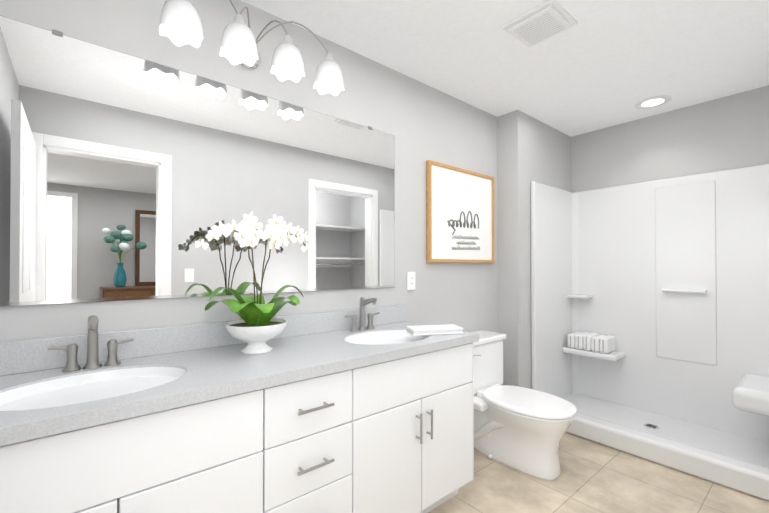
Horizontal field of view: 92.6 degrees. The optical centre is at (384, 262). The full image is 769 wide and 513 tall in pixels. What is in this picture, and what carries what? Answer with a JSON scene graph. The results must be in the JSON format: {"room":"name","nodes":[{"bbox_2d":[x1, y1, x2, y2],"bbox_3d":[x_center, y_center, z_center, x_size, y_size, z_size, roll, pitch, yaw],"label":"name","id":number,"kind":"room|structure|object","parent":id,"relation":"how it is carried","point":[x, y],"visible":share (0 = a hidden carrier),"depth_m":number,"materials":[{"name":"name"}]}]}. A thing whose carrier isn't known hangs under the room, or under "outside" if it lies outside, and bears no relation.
{"room":"bathroom","nodes":[
{"label":"bathroom","id":0,"kind":"room"},
{"bbox_2d":[0,305,406,376],"bbox_3d":[-0.592,0.314,1.708,1.891,0.104,0.020,0,-1,-40],"label":"backsplash","id":1,"kind":"structure","parent":0,"relation":"attached to","point":[24,356],"depth_m":1.48,"materials":[{"name":"grey stone"}]},
{"bbox_2d":[0,0,497,341],"bbox_3d":[0.123,0.025,2.398,4.120,2.440,0.131,0,-1,-40],"label":"wall","id":2,"kind":"structure","parent":0,"point":[124,176],"depth_m":1.56,"materials":[{"name":"grey paint"}]},
{"bbox_2d":[407,272,414,289],"bbox_3d":[0.173,0.120,2.360,0.072,0.116,0.009,0,-1,-40],"label":"electrical outlet plate","id":3,"kind":"object","parent":2,"relation":"attached to","point":[410,280],"visible":1,"depth_m":2.35,"materials":[{"name":"white plastic"}]},
{"bbox_2d":[426,160,494,262],"bbox_3d":[0.576,-0.338,2.686,0.750,0.680,0.032,0,-1,-40],"label":"framed art","id":4,"kind":"object","parent":2,"relation":"attached to","point":[459,215],"visible":1,"depth_m":2.65,"materials":[{"name":"white paper"}]},
{"bbox_2d":[159,0,343,95],"bbox_3d":[-0.545,-0.962,1.591,0.758,0.285,0.282,0,-1,-40],"label":"sconce","id":5,"kind":"object","parent":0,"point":[180,24],"visible":1,"depth_m":1.52,"materials":[{"name":"white glass"}]},
{"bbox_2d":[242,0,768,136],"bbox_3d":[0.729,-1.252,1.686,4.120,0.100,2.020,0,-1,-40],"label":"ceiling","id":6,"kind":"structure","parent":0,"point":[601,64],"depth_m":2.08,"materials":[{"name":"paint"}]},
{"bbox_2d":[502,0,576,46],"bbox_3d":[0.778,-1.183,1.844,0.260,0.031,0.260,0,-1,-40],"label":"fan","id":7,"kind":"object","parent":6,"relation":"attached to","point":[546,20],"visible":0.98,"depth_m":1.81,"materials":[{"name":"white plastic"}]},
{"bbox_2d":[634,95,671,108],"bbox_3d":[1.993,-1.186,2.730,0.224,0.009,0.224,0,-1,-40],"label":"recessed light","id":8,"kind":"object","parent":6,"relation":"in","point":[652,102],"visible":0.96,"depth_m":2.72,"materials":[{"name":"white"}]},
{"bbox_2d":[497,110,570,388],"bbox_3d":[1.342,0.032,3.229,0.944,2.440,0.183,0,-1,-40],"label":"wall","id":9,"kind":"structure","parent":0,"point":[530,149],"depth_m":2.94,"materials":[{"name":"paint"}]},
{"bbox_2d":[428,432,768,512],"bbox_3d":[0.729,1.288,1.663,4.120,0.100,2.020,0,-1,-40],"label":"floor","id":10,"kind":"structure","parent":0,"point":[594,477],"depth_m":2.00,"materials":[{"name":"tile"}]},
{"bbox_2d":[0,337,478,512],"bbox_3d":[-0.418,0.820,1.491,1.878,0.834,0.570,0,-1,-40],"label":"bathroom vanity","id":11,"kind":"object","parent":10,"relation":"on","point":[362,409],"depth_m":1.23,"materials":[{"name":"white wood"}]},
{"bbox_2d":[0,321,478,440],"bbox_3d":[-0.418,0.384,1.500,1.891,0.038,0.561,0,-1,-40],"label":"countertop","id":12,"kind":"structure","parent":11,"relation":"on","point":[221,368],"depth_m":1.25,"materials":[{"name":"grey stone"}]},
{"bbox_2d":[48,315,135,372],"bbox_3d":[-0.978,0.271,1.234,0.231,0.184,0.143,0,-1,-40],"label":"faucet","id":13,"kind":"object","parent":12,"relation":"on","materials":[{"name":"silver metal"}]},
{"bbox_2d":[0,361,191,412],"bbox_3d":[-0.862,0.451,1.094,0.525,0.169,0.381,0,-1,-40],"label":"sink","id":14,"kind":"object","parent":12,"relation":"in","point":[19,396],"depth_m":1.16,"materials":[{"name":"white ceramic"}]},
{"bbox_2d":[195,211,313,353],"bbox_3d":[-0.502,0.077,1.529,0.503,0.573,0.362,0,-1,-40],"label":"orchid","id":15,"kind":"object","parent":12,"relation":"on","point":[257,327],"visible":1,"depth_m":1.48,"materials":[{"name":"plant"}]},
{"bbox_2d":[344,297,379,332],"bbox_3d":[-0.092,0.277,1.975,0.231,0.184,0.143,0,-1,-40],"label":"faucet","id":16,"kind":"object","parent":12,"relation":"on","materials":[{"name":"silver metal"}]},
{"bbox_2d":[340,325,439,348],"bbox_3d":[0.023,0.458,1.835,0.525,0.169,0.381,0,-1,-40],"label":"sink","id":17,"kind":"object","parent":12,"relation":"in","point":[378,336],"depth_m":1.95,"materials":[{"name":"white ceramic"}]},
{"bbox_2d":[406,324,462,335],"bbox_3d":[0.261,0.353,1.919,0.270,0.030,0.130,0,-1,-12],"label":"folded towel","id":18,"kind":"object","parent":12,"relation":"on","point":[420,330],"visible":1,"depth_m":1.87,"materials":[{"name":"white fabric"}]},
{"bbox_2d":[472,330,576,479],"bbox_3d":[0.802,0.879,2.350,0.498,0.731,0.794,0,-1,-40],"label":"toilet","id":19,"kind":"object","parent":10,"relation":"on","point":[522,429],"visible":0.79,"depth_m":2.23,"materials":[{"name":"white ceramic"}]},
{"bbox_2d":[531,164,768,500],"bbox_3d":[1.954,0.144,2.579,0.832,2.205,1.591,0,-1,-40],"label":"shower","id":20,"kind":"object","parent":10,"relation":"on","point":[665,282],"visible":0.83,"depth_m":2.81,"materials":[{"name":"white plastic"}]},
{"bbox_2d":[568,332,615,353],"bbox_3d":[1.788,0.685,3.178,0.202,0.131,0.322,0,-1,-40],"label":"rolls","id":21,"kind":"object","parent":20,"relation":"in","point":[594,342],"visible":1,"depth_m":3.10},
{"bbox_2d":[571,85,768,191],"bbox_3d":[2.301,0.029,2.912,0.120,2.440,1.900,0,-1,-40],"label":"wall","id":22,"kind":"structure","parent":0,"point":[725,133],"depth_m":2.85,"materials":[{"name":"paint"}]}
]}

